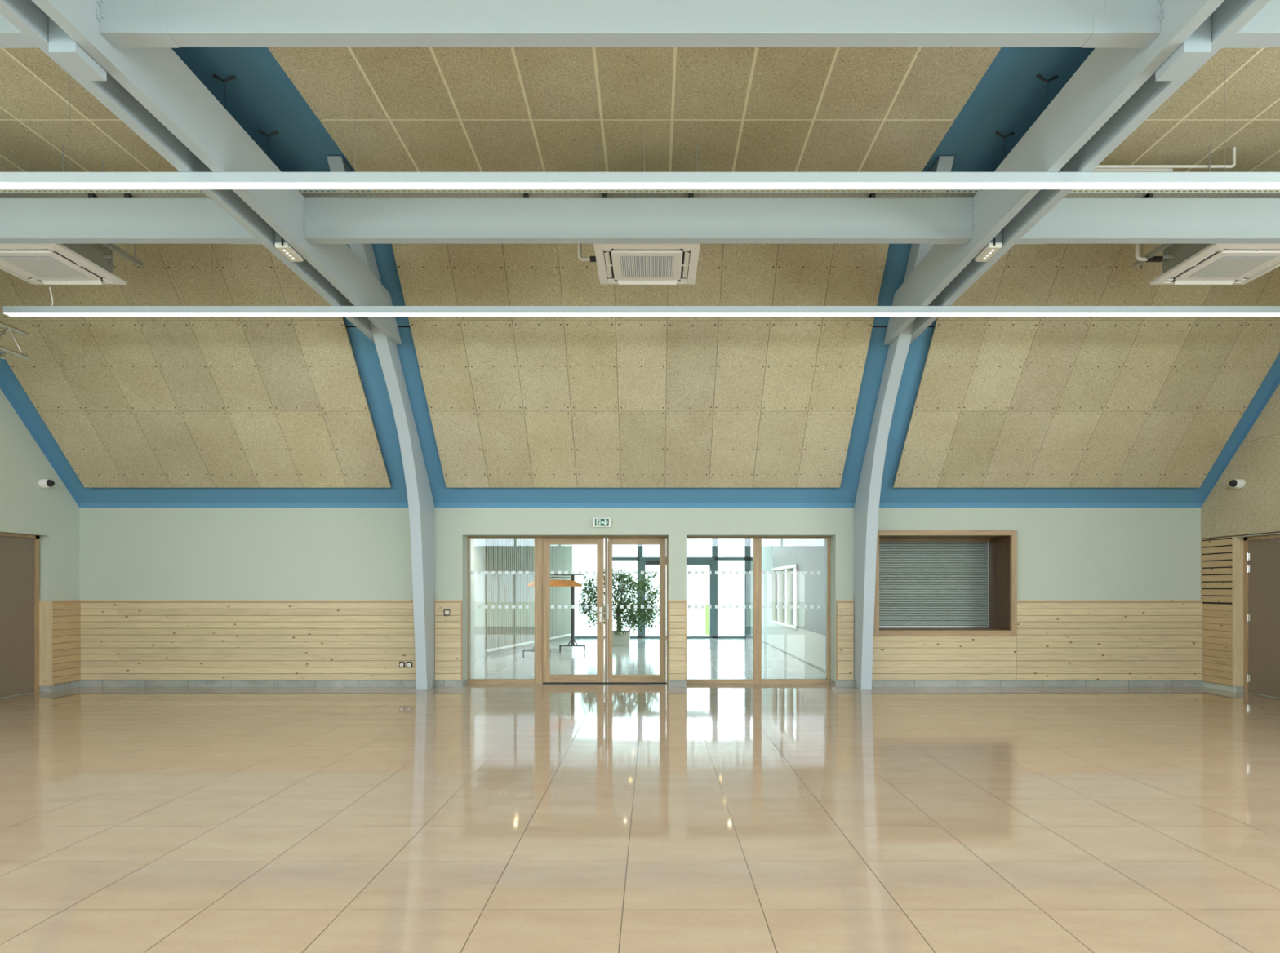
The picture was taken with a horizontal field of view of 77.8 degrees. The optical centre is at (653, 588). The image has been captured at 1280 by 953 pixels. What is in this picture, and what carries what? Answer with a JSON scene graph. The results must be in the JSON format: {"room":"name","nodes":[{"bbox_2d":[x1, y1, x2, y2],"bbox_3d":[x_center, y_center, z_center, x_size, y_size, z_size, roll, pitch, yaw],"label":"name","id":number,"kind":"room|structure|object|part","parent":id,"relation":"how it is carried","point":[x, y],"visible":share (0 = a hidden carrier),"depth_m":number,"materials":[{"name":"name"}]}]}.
{"room":"community hall","nodes":[
{"label":"community hall","id":0,"kind":"room"},
{"bbox_2d":[0,377,79,698],"bbox_3d":[-8.332,-1.492,4.040,0.536,5.750,14.280,0,0,0],"label":"wall","id":1,"kind":"structure","parent":0,"point":[51,513],"depth_m":10.43,"materials":[{"name":"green paint"}]},
{"bbox_2d":[0,532,39,697],"bbox_3d":[-8.202,0.341,9.998,0.146,2.084,1.155,0,0,0],"label":"door","id":2,"kind":"structure","parent":1,"relation":"in","point":[19,557],"depth_m":10.24,"materials":[{"name":"brown wood"}]},
{"bbox_2d":[39,600,52,686],"bbox_3d":[-8.121,0.735,10.586,0.207,1.137,0.023,0,0,0],"label":"trim","id":3,"kind":"structure","parent":1,"relation":"attached to","point":[45,606],"depth_m":10.58,"materials":[{"name":"brown wood"}]},
{"bbox_2d":[38,479,54,488],"bbox_3d":[-7.984,-1.383,10.470,0.160,0.128,0.120,0,0,0],"label":"security camera","id":4,"kind":"object","parent":1,"relation":"attached to","point":[43,483],"visible":1,"depth_m":10.43,"materials":[{"name":"white plastic"}]},
{"bbox_2d":[39,680,79,692],"bbox_3d":[-8.117,1.335,10.863,0.146,0.095,0.550,0,0,0],"label":"baseboard","id":5,"kind":"structure","parent":1,"relation":"attached to","point":[66,686],"depth_m":10.77,"materials":[{"name":"grey stone"}]},
{"bbox_2d":[52,600,80,684],"bbox_3d":[-8.039,0.728,10.860,0.050,1.124,0.520,0,0,0],"label":"trim","id":6,"kind":"structure","parent":1,"relation":"attached to","point":[66,615],"depth_m":10.85,"materials":[{"name":"brown wood"}]},
{"bbox_3d":[-8.039,0.184,10.860,0.050,0.035,0.520,0,0,0],"label":"moulding","id":7,"kind":"part","parent":6,"relation":"part of","materials":[{"name":"brown wood"}]},
{"bbox_2d":[0,47,391,488],"bbox_3d":[-5.695,-2.706,4.050,4.200,2.649,13.700,0,0,0],"label":"ceiling","id":8,"kind":"structure","parent":0,"point":[129,402],"depth_m":9.52,"materials":[{"name":"brown wood"}]},
{"bbox_2d":[0,320,28,359],"bbox_3d":[-6.930,-3.234,6.110,0.298,1.492,5.020,0,0,0],"label":"lighting truss","id":9,"kind":"object","parent":8,"relation":"hanging from","point":[10,328],"visible":1,"depth_m":8.45,"materials":[{"name":"metal"}]},
{"bbox_2d":[0,146,143,284],"bbox_3d":[-5.664,-3.498,7.476,1.128,0.963,0.973,0,0,0],"label":"air conditioner","id":10,"kind":"object","parent":8,"relation":"attached to","point":[33,264],"visible":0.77,"depth_m":7.52,"materials":[{"name":"white plastic"}]},
{"bbox_2d":[0,256,87,277],"bbox_3d":[-5.755,-3.032,7.490,0.490,0.006,0.490,0,0,0],"label":"grille","id":11,"kind":"object","parent":10,"relation":"attached to","point":[34,266],"depth_m":7.47,"materials":[{"name":"white plastic"}]},
{"bbox_3d":[-5.755,-3.046,7.490,0.650,0.026,0.650,0,0,0],"label":"panel","id":12,"kind":"part","parent":10,"relation":"part of","materials":[{"name":"white plastic"}]},
{"bbox_3d":[-5.319,-3.583,7.140,0.036,0.793,0.040,0,0,0],"label":"hanger rod","id":13,"kind":"part","parent":10,"relation":"part of","materials":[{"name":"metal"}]},
{"bbox_3d":[-5.755,-3.227,7.460,0.840,0.300,0.780,0,0,0],"label":"casing","id":14,"kind":"part","parent":10,"relation":"part of","materials":[{"name":"white plastic"}]},
{"bbox_3d":[-5.319,-3.583,7.790,0.036,0.793,0.040,0,0,0],"label":"hanger rod","id":15,"kind":"part","parent":10,"relation":"part of","materials":[{"name":"metal"}]},
{"bbox_3d":[-5.120,-3.579,7.470,0.040,0.803,0.960,0,0,0],"label":"mounting rail","id":16,"kind":"part","parent":10,"relation":"part of","materials":[{"name":"metal"}]},
{"bbox_2d":[471,538,485,662],"bbox_3d":[-3.500,-0.042,13.880,0.200,2.850,4.440,0,0,0],"label":"wall","id":17,"kind":"structure","parent":0,"point":[477,545],"depth_m":15.41,"materials":[{"name":"white paint"}]},
{"bbox_2d":[485,538,572,656],"bbox_3d":[-2.881,-0.042,19.061,0.185,2.850,6.011,0,0,11],"label":"wall","id":18,"kind":"structure","parent":0,"point":[509,629],"depth_m":17.77,"materials":[{"name":"white plastic"}]},
{"bbox_2d":[266,46,1001,488],"bbox_3d":[-0.137,-2.706,4.050,5.400,2.649,13.700,0,0,0],"label":"ceiling","id":19,"kind":"structure","parent":0,"point":[513,402],"depth_m":8.78,"materials":[{"name":"brown wood"}]},
{"bbox_2d":[0,46,1279,189],"bbox_3d":[-0.085,-3.402,5.567,13.170,1.155,0.095,0,0,0],"label":"lamp","id":20,"kind":"object","parent":19,"relation":"hanging from","point":[8,180],"visible":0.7,"depth_m":5.52,"materials":[{"name":"metal"}]},
{"bbox_2d":[0,182,1279,189],"bbox_3d":[-0.085,-2.831,5.567,13.164,0.012,0.090,0,0,0],"label":"diffuser","id":21,"kind":"object","parent":20,"relation":"attached to","point":[2,185],"depth_m":5.57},
{"bbox_2d":[2,306,1279,315],"bbox_3d":[-0.085,-3.402,8.188,13.170,1.155,0.095,0,0,0],"label":"lamp","id":22,"kind":"object","parent":19,"relation":"hanging from","point":[8,310],"visible":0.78,"depth_m":8.14,"materials":[{"name":"metal"}]},
{"bbox_2d":[48,287,53,306],"bbox_3d":[-6.147,-2.975,8.113,0.029,0.171,0.148,0,0,-30],"label":"power cable","id":23,"kind":"object","parent":22,"relation":"on","point":[52,302],"visible":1,"depth_m":8.09,"materials":[{"name":"white plastic"}]},
{"bbox_2d":[4,313,1279,315],"bbox_3d":[-0.085,-2.831,8.188,13.164,0.012,0.090,0,0,0],"label":"diffuser","id":24,"kind":"object","parent":22,"relation":"attached to","point":[9,314],"depth_m":8.19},
{"bbox_2d":[593,146,700,284],"bbox_3d":[-0.056,-3.498,7.490,0.946,0.963,0.946,0,0,0],"label":"air conditioner","id":25,"kind":"object","parent":19,"relation":"attached to","point":[616,264],"visible":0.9,"depth_m":7.41,"materials":[{"name":"white plastic"}]},
{"bbox_2d":[577,171,605,262],"bbox_3d":[-0.507,-3.513,7.579,0.212,0.645,0.548,0,0,-32],"label":"drain pipe","id":26,"kind":"object","parent":25,"relation":"attached to","point":[592,259],"visible":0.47,"depth_m":7.73,"materials":[{"name":"white plastic"}]},
{"bbox_3d":[-0.492,-3.583,7.140,0.036,0.793,0.040,0,0,0],"label":"hanger rod","id":27,"kind":"part","parent":25,"relation":"part of","materials":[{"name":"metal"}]},
{"bbox_2d":[620,256,673,277],"bbox_3d":[-0.056,-3.032,7.490,0.490,0.006,0.490,0,0,0],"label":"grille","id":28,"kind":"object","parent":25,"relation":"attached to","point":[630,266],"depth_m":7.48,"materials":[{"name":"white plastic"}]},
{"bbox_3d":[-0.056,-3.046,7.490,0.650,0.026,0.650,0,0,0],"label":"panel","id":29,"kind":"part","parent":25,"relation":"part of","materials":[{"name":"white plastic"}]},
{"bbox_3d":[0.380,-3.583,7.140,0.036,0.793,0.040,0,0,0],"label":"hanger rod","id":30,"kind":"part","parent":25,"relation":"part of","materials":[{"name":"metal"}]},
{"bbox_2d":[0,638,1279,952],"bbox_3d":[-0.150,1.443,9.500,16.900,0.120,25.200,0,0,0],"label":"floor","id":31,"kind":"structure","parent":0,"point":[468,819],"depth_m":4.81,"materials":[{"name":"beige tile"}]},
{"bbox_2d":[326,155,434,690],"bbox_3d":[-3.127,-1.437,9.474,0.174,5.640,3.332,0,0,0],"label":"column","id":32,"kind":"structure","parent":31,"relation":"on","point":[420,498],"depth_m":10.45,"materials":[{"name":"grey metal"}]},
{"bbox_2d":[0,0,401,344],"bbox_3d":[-3.140,-3.100,3.329,0.310,0.499,12.219,0,0,0],"label":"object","id":33,"kind":"structure","parent":32,"relation":"attached to","point":[152,91],"depth_m":5.22,"materials":[{"name":"grey metal"}]},
{"bbox_2d":[0,13,38,47],"bbox_3d":[-5.680,-3.171,4.327,4.768,0.347,0.145,0,0,0],"label":"cross beam","id":34,"kind":"structure","parent":33,"relation":"attached to","point":[11,36],"depth_m":4.32,"materials":[{"name":"grey metal"}]},
{"bbox_2d":[0,198,261,244],"bbox_3d":[-5.680,-3.171,6.838,4.768,0.347,0.143,0,0,0],"label":"cross beam","id":35,"kind":"structure","parent":33,"relation":"attached to","point":[22,220],"depth_m":6.80,"materials":[{"name":"grey metal"}]},
{"bbox_3d":[-3.476,-3.171,6.852,0.360,0.347,0.116,0,0,0],"label":"plate","id":36,"kind":"part","parent":35,"relation":"part of","materials":[{"name":"grey metal"}]},
{"bbox_2d":[275,238,302,262],"bbox_3d":[-3.140,-2.914,6.844,0.110,0.076,0.312,0,0,0],"label":"emergency light","id":37,"kind":"object","parent":33,"relation":"attached to","point":[285,248],"visible":1,"depth_m":6.80,"materials":[{"name":"white plastic"}]},
{"bbox_2d":[96,0,1164,47],"bbox_3d":[-0.123,-3.171,4.327,5.721,0.347,0.145,0,0,0],"label":"cross beam","id":38,"kind":"structure","parent":33,"relation":"attached to","point":[123,23],"depth_m":4.29,"materials":[{"name":"grey metal"}]},
{"bbox_3d":[-2.804,-3.171,4.341,0.360,0.347,0.118,0,0,0],"label":"plate","id":39,"kind":"part","parent":38,"relation":"part of","materials":[{"name":"grey metal"}]},
{"bbox_3d":[2.557,-3.171,4.341,0.360,0.347,0.118,0,0,0],"label":"plate","id":40,"kind":"part","parent":38,"relation":"part of","materials":[{"name":"grey metal"}]},
{"bbox_2d":[302,197,973,244],"bbox_3d":[-0.123,-3.171,6.838,5.721,0.347,0.143,0,0,0],"label":"cross beam","id":41,"kind":"structure","parent":33,"relation":"attached to","point":[327,220],"depth_m":6.80,"materials":[{"name":"grey metal"}]},
{"bbox_3d":[-2.804,-3.171,6.852,0.360,0.347,0.116,0,0,0],"label":"plate","id":42,"kind":"part","parent":41,"relation":"part of","materials":[{"name":"grey metal"}]},
{"bbox_2d":[0,189,1279,198],"bbox_3d":[-0.172,-3.411,6.977,15.744,0.132,0.240,0,0,0],"label":"cable tray","id":43,"kind":"object","parent":41,"relation":"on","point":[87,194],"visible":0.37,"depth_m":6.88,"materials":[{"name":"metal"}]},
{"bbox_3d":[2.557,-3.171,6.852,0.360,0.347,0.116,0,0,0],"label":"plate","id":44,"kind":"part","parent":41,"relation":"part of","materials":[{"name":"grey metal"}]},
{"bbox_2d":[522,573,585,657],"bbox_3d":[-2.030,0.541,16.478,0.539,1.681,1.938,0,0,21],"label":"coat rack","id":45,"kind":"object","parent":31,"relation":"on","point":[572,641],"visible":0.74,"depth_m":17.17,"materials":[{"name":"black metal"}]},
{"bbox_2d":[527,581,534,586],"bbox_3d":[-2.281,-0.136,15.798,0.457,0.207,0.018,0,0,4],"label":"hanger","id":46,"kind":"object","parent":45,"relation":"hanging from","point":[532,583],"visible":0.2,"depth_m":15.80,"materials":[{"name":"orange wood"}]},
{"bbox_3d":[-2.021,-0.227,16.475,0.024,0.024,1.794,0,0,21],"label":"rail","id":47,"kind":"part","parent":45,"relation":"part of","materials":[{"name":"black metal"}]},
{"bbox_3d":[-1.821,-0.287,16.475,0.024,0.024,1.794,0,0,21],"label":"rail","id":48,"kind":"part","parent":45,"relation":"part of","materials":[{"name":"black metal"}]},
{"bbox_3d":[-1.742,0.466,17.200,0.070,1.525,0.060,0,0,0],"label":"post","id":49,"kind":"part","parent":45,"relation":"part of","materials":[{"name":"black metal"}]},
{"bbox_2d":[574,564,659,645],"bbox_3d":[-0.754,0.377,19.486,2.277,2.012,1.332,0,0,0],"label":"fig tree","id":50,"kind":"object","parent":31,"relation":"on","point":[620,637],"visible":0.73,"depth_m":19.32,"materials":[{"name":"green plant"}]},
{"bbox_3d":[-0.800,1.218,19.500,0.469,0.330,0.439,0,0,0],"label":"planter","id":51,"kind":"part","parent":50,"relation":"part of","materials":[{"name":"white ceramic"}]},
{"bbox_2d":[853,155,954,690],"bbox_3d":[2.880,-1.437,9.474,0.174,5.640,3.332,0,0,0],"label":"column","id":52,"kind":"structure","parent":31,"relation":"on","point":[866,507],"depth_m":10.47,"materials":[{"name":"grey metal"}]},
{"bbox_2d":[883,0,1271,344],"bbox_3d":[2.893,-3.100,3.329,0.310,0.499,12.219,0,0,0],"label":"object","id":53,"kind":"structure","parent":52,"relation":"attached to","point":[1115,90],"depth_m":5.21,"materials":[{"name":"grey metal"}]},
{"bbox_2d":[974,238,1002,262],"bbox_3d":[2.893,-2.914,6.844,0.110,0.076,0.312,0,0,0],"label":"emergency light","id":54,"kind":"object","parent":53,"relation":"attached to","point":[991,248],"visible":1,"depth_m":6.80,"materials":[{"name":"white plastic"}]},
{"bbox_2d":[1015,198,1279,244],"bbox_3d":[5.385,-3.171,6.838,4.671,0.347,0.143,0,0,0],"label":"cross beam","id":55,"kind":"structure","parent":53,"relation":"attached to","point":[1071,220],"depth_m":6.80,"materials":[{"name":"grey metal"}]},
{"bbox_3d":[3.229,-3.171,6.852,0.360,0.347,0.116,0,0,0],"label":"plate","id":56,"kind":"part","parent":55,"relation":"part of","materials":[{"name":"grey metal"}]},
{"bbox_2d":[1222,0,1279,47],"bbox_3d":[5.385,-3.171,4.327,4.671,0.347,0.145,0,0,0],"label":"cross beam","id":57,"kind":"structure","parent":53,"relation":"attached to","point":[1263,30],"depth_m":4.29,"materials":[{"name":"grey metal"}]},
{"bbox_2d":[0,46,1279,502],"bbox_3d":[-0.150,-2.759,4.080,16.500,3.316,14.360,0,0,0],"label":"ceiling","id":58,"kind":"structure","parent":0,"point":[1009,97],"depth_m":9.69,"materials":[{"name":"blue paint"}]},
{"bbox_2d":[213,74,235,82],"bbox_3d":[-3.564,-3.880,6.600,0.181,0.787,0.026,0,0,-7],"label":"anchor","id":59,"kind":"object","parent":58,"relation":"hanging from","point":[233,77],"visible":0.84,"depth_m":6.59,"materials":[{"name":"metal"}]},
{"bbox_2d":[257,129,279,137],"bbox_3d":[-3.585,-3.880,7.400,0.181,0.787,0.026,0,0,-7],"label":"anchor","id":60,"kind":"object","parent":58,"relation":"hanging from","point":[259,131],"visible":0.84,"depth_m":7.39,"materials":[{"name":"metal"}]},
{"bbox_2d":[995,131,1013,159],"bbox_3d":[3.285,-3.880,7.420,0.181,0.787,0.026,0,0,-7],"label":"anchor","id":61,"kind":"object","parent":58,"relation":"hanging from","point":[996,132],"visible":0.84,"depth_m":7.42,"materials":[{"name":"metal"}]},
{"bbox_2d":[1036,74,1057,106],"bbox_3d":[3.276,-3.880,6.600,0.181,0.787,0.026,0,0,-7],"label":"anchor","id":62,"kind":"object","parent":58,"relation":"hanging from","point":[1038,76],"visible":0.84,"depth_m":6.60,"materials":[{"name":"metal"}]},
{"bbox_2d":[79,502,1202,684],"bbox_3d":[-0.150,-0.017,11.410,16.700,2.800,0.500,0,0,0],"label":"wall","id":63,"kind":"structure","parent":0,"point":[128,551],"depth_m":11.16,"materials":[{"name":"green paint"}]},
{"bbox_2d":[79,600,416,680],"bbox_3d":[-5.642,0.728,11.134,4.844,1.124,0.052,0,0,0],"label":"wall paneling","id":64,"kind":"structure","parent":63,"relation":"attached to","point":[121,640],"depth_m":11.12,"materials":[{"name":"brown wood"}]},
{"bbox_3d":[-5.642,0.184,11.134,4.844,0.035,0.052,0,0,0],"label":"moulding","id":65,"kind":"part","parent":64,"relation":"part of","materials":[{"name":"brown wood"}]},
{"bbox_2d":[399,662,404,667],"bbox_3d":[-3.515,1.069,11.109,0.082,0.082,0.022,0,0,0],"label":"wall socket","id":66,"kind":"object","parent":63,"relation":"attached to","point":[402,664],"visible":1,"depth_m":11.11,"materials":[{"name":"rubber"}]},
{"bbox_2d":[406,662,412,667],"bbox_3d":[-3.412,1.069,11.109,0.082,0.082,0.022,0,0,0],"label":"wall socket","id":67,"kind":"object","parent":63,"relation":"attached to","point":[409,664],"visible":1,"depth_m":11.11,"materials":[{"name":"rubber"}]},
{"bbox_2d":[444,609,449,616],"bbox_3d":[-2.888,0.342,11.112,0.086,0.086,0.016,0,0,0],"label":"light switch","id":68,"kind":"object","parent":63,"relation":"attached to","point":[446,612],"visible":1,"depth_m":11.11,"materials":[{"name":"plastic"}]},
{"bbox_2d":[434,600,462,680],"bbox_3d":[-2.870,0.728,11.134,0.379,1.124,0.052,0,0,0],"label":"trim","id":69,"kind":"structure","parent":63,"relation":"attached to","point":[448,629],"depth_m":11.12,"materials":[{"name":"brown wood"}]},
{"bbox_3d":[-2.877,0.184,11.134,0.367,0.035,0.052,0,0,0],"label":"moulding","id":70,"kind":"part","parent":69,"relation":"part of","materials":[{"name":"brown wood"}]},
{"bbox_3d":[-2.687,0.727,11.138,0.012,1.122,0.044,0,0,0],"label":"edge moulding","id":71,"kind":"part","parent":69,"relation":"part of","materials":[{"name":"brown wood"}]},
{"bbox_2d":[467,536,542,684],"bbox_3d":[-2.147,0.316,11.525,1.087,2.134,0.090,0,0,0],"label":"window","id":72,"kind":"structure","parent":63,"relation":"in","point":[538,540],"depth_m":11.48,"materials":[{"name":"brown wood"}]},
{"bbox_2d":[592,518,611,527],"bbox_3d":[-0.718,-0.922,11.134,0.256,0.128,0.052,0,0,0],"label":"exit sign","id":73,"kind":"object","parent":63,"relation":"attached to","point":[597,522],"visible":1,"depth_m":11.11,"materials":[{"name":"white plastic"}]},
{"bbox_3d":[-0.718,-0.923,11.114,0.196,0.102,0.003,0,0,0],"label":"sign panel","id":74,"kind":"part","parent":73,"relation":"part of","materials":[{"name":"green plastic"}]},
{"bbox_2d":[542,536,667,684],"bbox_3d":[-0.689,0.308,11.491,1.828,2.150,0.159,0,0,0],"label":"door","id":75,"kind":"structure","parent":63,"relation":"in","point":[547,541],"depth_m":11.48,"materials":[{"name":"brown wood"}]},
{"bbox_3d":[-0.802,0.379,11.446,0.132,0.212,0.069,0,0,0],"label":"handle","id":76,"kind":"part","parent":75,"relation":"part of","materials":[{"name":"silver metal"}]},
{"bbox_3d":[-0.658,0.313,11.461,0.032,2.100,0.038,0,0,0],"label":"panic rod","id":77,"kind":"part","parent":75,"relation":"part of","materials":[{"name":"metal"}]},
{"bbox_2d":[80,679,1203,687],"bbox_3d":[-0.152,1.335,11.309,15.824,0.095,0.342,0,0,0],"label":"baseboard","id":78,"kind":"structure","parent":63,"relation":"attached to","point":[1015,683],"depth_m":11.14,"materials":[{"name":"grey stone"}]},
{"bbox_2d":[668,600,686,680],"bbox_3d":[0.344,0.728,11.134,0.250,1.124,0.052,0,0,0],"label":"trim","id":79,"kind":"structure","parent":63,"relation":"attached to","point":[677,609],"depth_m":11.12,"materials":[{"name":"brown wood"}]},
{"bbox_3d":[0.344,0.184,11.134,0.226,0.035,0.052,0,0,0],"label":"moulding","id":80,"kind":"part","parent":79,"relation":"part of","materials":[{"name":"brown wood"}]},
{"bbox_2d":[686,536,830,684],"bbox_3d":[1.518,0.316,11.525,2.095,2.134,0.090,0,0,0],"label":"window","id":81,"kind":"structure","parent":63,"relation":"in","point":[757,540],"depth_m":11.48,"materials":[{"name":"brown wood"}]},
{"bbox_2d":[835,600,853,680],"bbox_3d":[2.692,0.728,11.134,0.236,1.124,0.052,0,0,0],"label":"trim","id":82,"kind":"structure","parent":63,"relation":"attached to","point":[844,609],"depth_m":11.12,"materials":[{"name":"brown wood"}]},
{"bbox_3d":[2.580,0.727,11.138,0.012,1.122,0.044,0,0,0],"label":"edge moulding","id":83,"kind":"part","parent":82,"relation":"part of","materials":[{"name":"brown wood"}]},
{"bbox_3d":[2.698,0.184,11.134,0.224,0.035,0.052,0,0,0],"label":"moulding","id":84,"kind":"part","parent":82,"relation":"part of","materials":[{"name":"brown wood"}]},
{"bbox_2d":[871,635,1016,680],"bbox_3d":[4.032,0.979,11.140,2.113,0.624,0.040,0,0,0],"label":"wall paneling","id":85,"kind":"structure","parent":63,"relation":"attached to","point":[895,658],"depth_m":11.12,"materials":[{"name":"brown wood"}]},
{"bbox_2d":[873,530,1017,635],"bbox_3d":[4.088,-0.075,11.540,2.001,1.479,0.880,0,0,0],"label":"hatch","id":86,"kind":"object","parent":63,"relation":"in","point":[928,583],"depth_m":11.85,"materials":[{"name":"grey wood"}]},
{"bbox_2d":[879,542,986,626],"bbox_3d":[4.088,-0.072,11.865,1.837,1.260,0.030,0,0,0],"label":"roller shutter","id":87,"kind":"object","parent":86,"relation":"attached to","point":[922,584],"depth_m":11.85,"materials":[{"name":"grey metal"}]},
{"bbox_3d":[4.088,-0.718,11.820,1.853,0.042,0.040,0,0,0],"label":"head rail","id":88,"kind":"part","parent":86,"relation":"part of","materials":[{"name":"brown wood"}]},
{"bbox_3d":[4.999,-0.057,11.867,0.028,1.280,0.065,0,0,0],"label":"guide rail","id":89,"kind":"part","parent":86,"relation":"part of","materials":[{"name":"metal"}]},
{"bbox_2d":[1016,600,1203,680],"bbox_3d":[6.396,0.728,11.134,2.608,1.124,0.052,0,0,0],"label":"wall paneling","id":90,"kind":"structure","parent":63,"relation":"attached to","point":[1056,640],"depth_m":11.12,"materials":[{"name":"brown wood"}]},
{"bbox_3d":[6.396,0.184,11.134,2.608,0.035,0.052,0,0,0],"label":"moulding","id":91,"kind":"part","parent":90,"relation":"part of","materials":[{"name":"brown wood"}]},
{"bbox_2d":[751,560,752,636],"bbox_3d":[2.780,0.278,22.010,0.160,2.110,0.100,0,0,0],"label":"wall","id":92,"kind":"structure","parent":0,"point":[751,561],"depth_m":21.96,"materials":[{"name":"white paint"}]},
{"bbox_2d":[572,538,752,638],"bbox_3d":[0.230,-0.042,21.985,5.260,2.850,0.150,0,0,0],"label":"window","id":93,"kind":"structure","parent":92,"relation":"in","point":[726,589],"depth_m":22.02,"materials":[{"name":"clear glass"}]},
{"bbox_2d":[761,538,826,671],"bbox_3d":[2.925,-0.042,16.830,0.170,2.850,10.340,0,0,0],"label":"wall","id":94,"kind":"structure","parent":0,"point":[806,643],"depth_m":15.16,"materials":[{"name":"pale grey painted plaster"}]},
{"bbox_2d":[771,564,797,629],"bbox_3d":[2.895,0.168,17.350,0.130,1.290,3.300,0,0,0],"label":"window","id":95,"kind":"structure","parent":94,"relation":"in","point":[784,587],"depth_m":17.42,"materials":[{"name":"white plastic"}]},
{"bbox_2d":[893,46,1279,488],"bbox_3d":[5.393,-2.706,4.050,4.200,2.649,13.700,0,0,0],"label":"ceiling","id":96,"kind":"structure","parent":0,"point":[1002,402],"depth_m":9.56,"materials":[{"name":"brown wood"}]},
{"bbox_2d":[1095,146,1235,168],"bbox_3d":[4.426,-3.886,7.160,1.652,0.182,0.026,0,0,0],"label":"supply pipe","id":97,"kind":"object","parent":96,"relation":"attached to","point":[1233,164],"visible":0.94,"depth_m":7.15,"materials":[{"name":"white plastic"}]},
{"bbox_2d":[1133,146,1279,284],"bbox_3d":[5.367,-3.498,7.476,1.123,0.963,0.973,0,0,0],"label":"air conditioner","id":98,"kind":"object","parent":96,"relation":"attached to","point":[1183,264],"visible":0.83,"depth_m":7.50,"materials":[{"name":"white plastic"}]},
{"bbox_2d":[1090,168,1173,262],"bbox_3d":[4.195,-3.513,7.494,1.590,0.645,0.566,0,0,0],"label":"drain pipe","id":99,"kind":"object","parent":98,"relation":"attached to","point":[1155,259],"visible":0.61,"depth_m":7.22,"materials":[{"name":"white plastic"}]},
{"bbox_3d":[4.826,-3.579,7.470,0.040,0.803,0.960,0,0,0],"label":"mounting rail","id":100,"kind":"part","parent":98,"relation":"part of","materials":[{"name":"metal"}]},
{"bbox_3d":[5.020,-3.583,7.790,0.036,0.793,0.040,0,0,0],"label":"hanger rod","id":101,"kind":"part","parent":98,"relation":"part of","materials":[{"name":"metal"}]},
{"bbox_3d":[5.456,-3.227,7.460,0.840,0.300,0.780,0,0,0],"label":"casing","id":102,"kind":"part","parent":98,"relation":"part of","materials":[{"name":"white plastic"}]},
{"bbox_3d":[5.020,-3.583,7.140,0.036,0.793,0.040,0,0,0],"label":"hanger rod","id":103,"kind":"part","parent":98,"relation":"part of","materials":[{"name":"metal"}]},
{"bbox_3d":[5.456,-3.046,7.490,0.650,0.026,0.650,0,0,0],"label":"panel","id":104,"kind":"part","parent":98,"relation":"part of","materials":[{"name":"white plastic"}]},
{"bbox_2d":[1188,256,1277,277],"bbox_3d":[5.456,-3.032,7.490,0.490,0.006,0.490,0,0,0],"label":"grille","id":105,"kind":"object","parent":98,"relation":"attached to","point":[1223,266],"depth_m":7.47,"materials":[{"name":"white plastic"}]},
{"bbox_2d":[1200,374,1279,698],"bbox_3d":[8.000,-1.492,4.040,0.600,5.750,14.280,0,0,0],"label":"wall","id":106,"kind":"structure","parent":0,"point":[1254,508],"depth_m":10.21,"materials":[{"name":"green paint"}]},
{"bbox_2d":[1200,537,1232,686],"bbox_3d":[7.710,0.309,10.855,0.020,1.992,0.610,0,0,0],"label":"trim","id":107,"kind":"structure","parent":106,"relation":"attached to","point":[1216,557],"depth_m":10.83,"materials":[{"name":"brown wood"}]},
{"bbox_2d":[1228,479,1244,488],"bbox_3d":[7.620,-1.368,10.380,0.160,0.128,0.120,0,0,0],"label":"security camera","id":108,"kind":"object","parent":106,"relation":"attached to","point":[1237,483],"visible":1,"depth_m":10.34,"materials":[{"name":"white plastic"}]},
{"bbox_2d":[1232,537,1244,686],"bbox_3d":[7.771,0.308,10.535,0.149,1.990,0.026,0,0,0],"label":"trim","id":109,"kind":"structure","parent":106,"relation":"attached to","point":[1237,542],"depth_m":10.52,"materials":[{"name":"brown wood"}]},
{"bbox_2d":[1235,686,1243,693],"bbox_3d":[7.793,1.343,10.545,0.095,0.080,0.030,0,0,0],"label":"baseboard","id":110,"kind":"structure","parent":106,"relation":"attached to","point":[1238,689],"depth_m":10.53,"materials":[{"name":"grey stone"}]},
{"bbox_2d":[1243,534,1279,697],"bbox_3d":[7.852,0.355,9.920,0.146,2.055,1.200,0,0,0],"label":"door","id":111,"kind":"structure","parent":106,"relation":"in","point":[1261,557],"depth_m":10.23,"materials":[{"name":"brown wood"}]},
{"label":"outside","id":112,"kind":"structure","parent":0,"visible":0},
{"bbox_2d":[705,604,709,635],"bbox_3d":[0.000,1.508,46.050,80.000,0.150,47.900,0,0,0],"label":"lawn","id":113,"kind":"structure","parent":112,"point":[707,611],"depth_m":35.31,"materials":[{"name":"green plant"}]}
]}

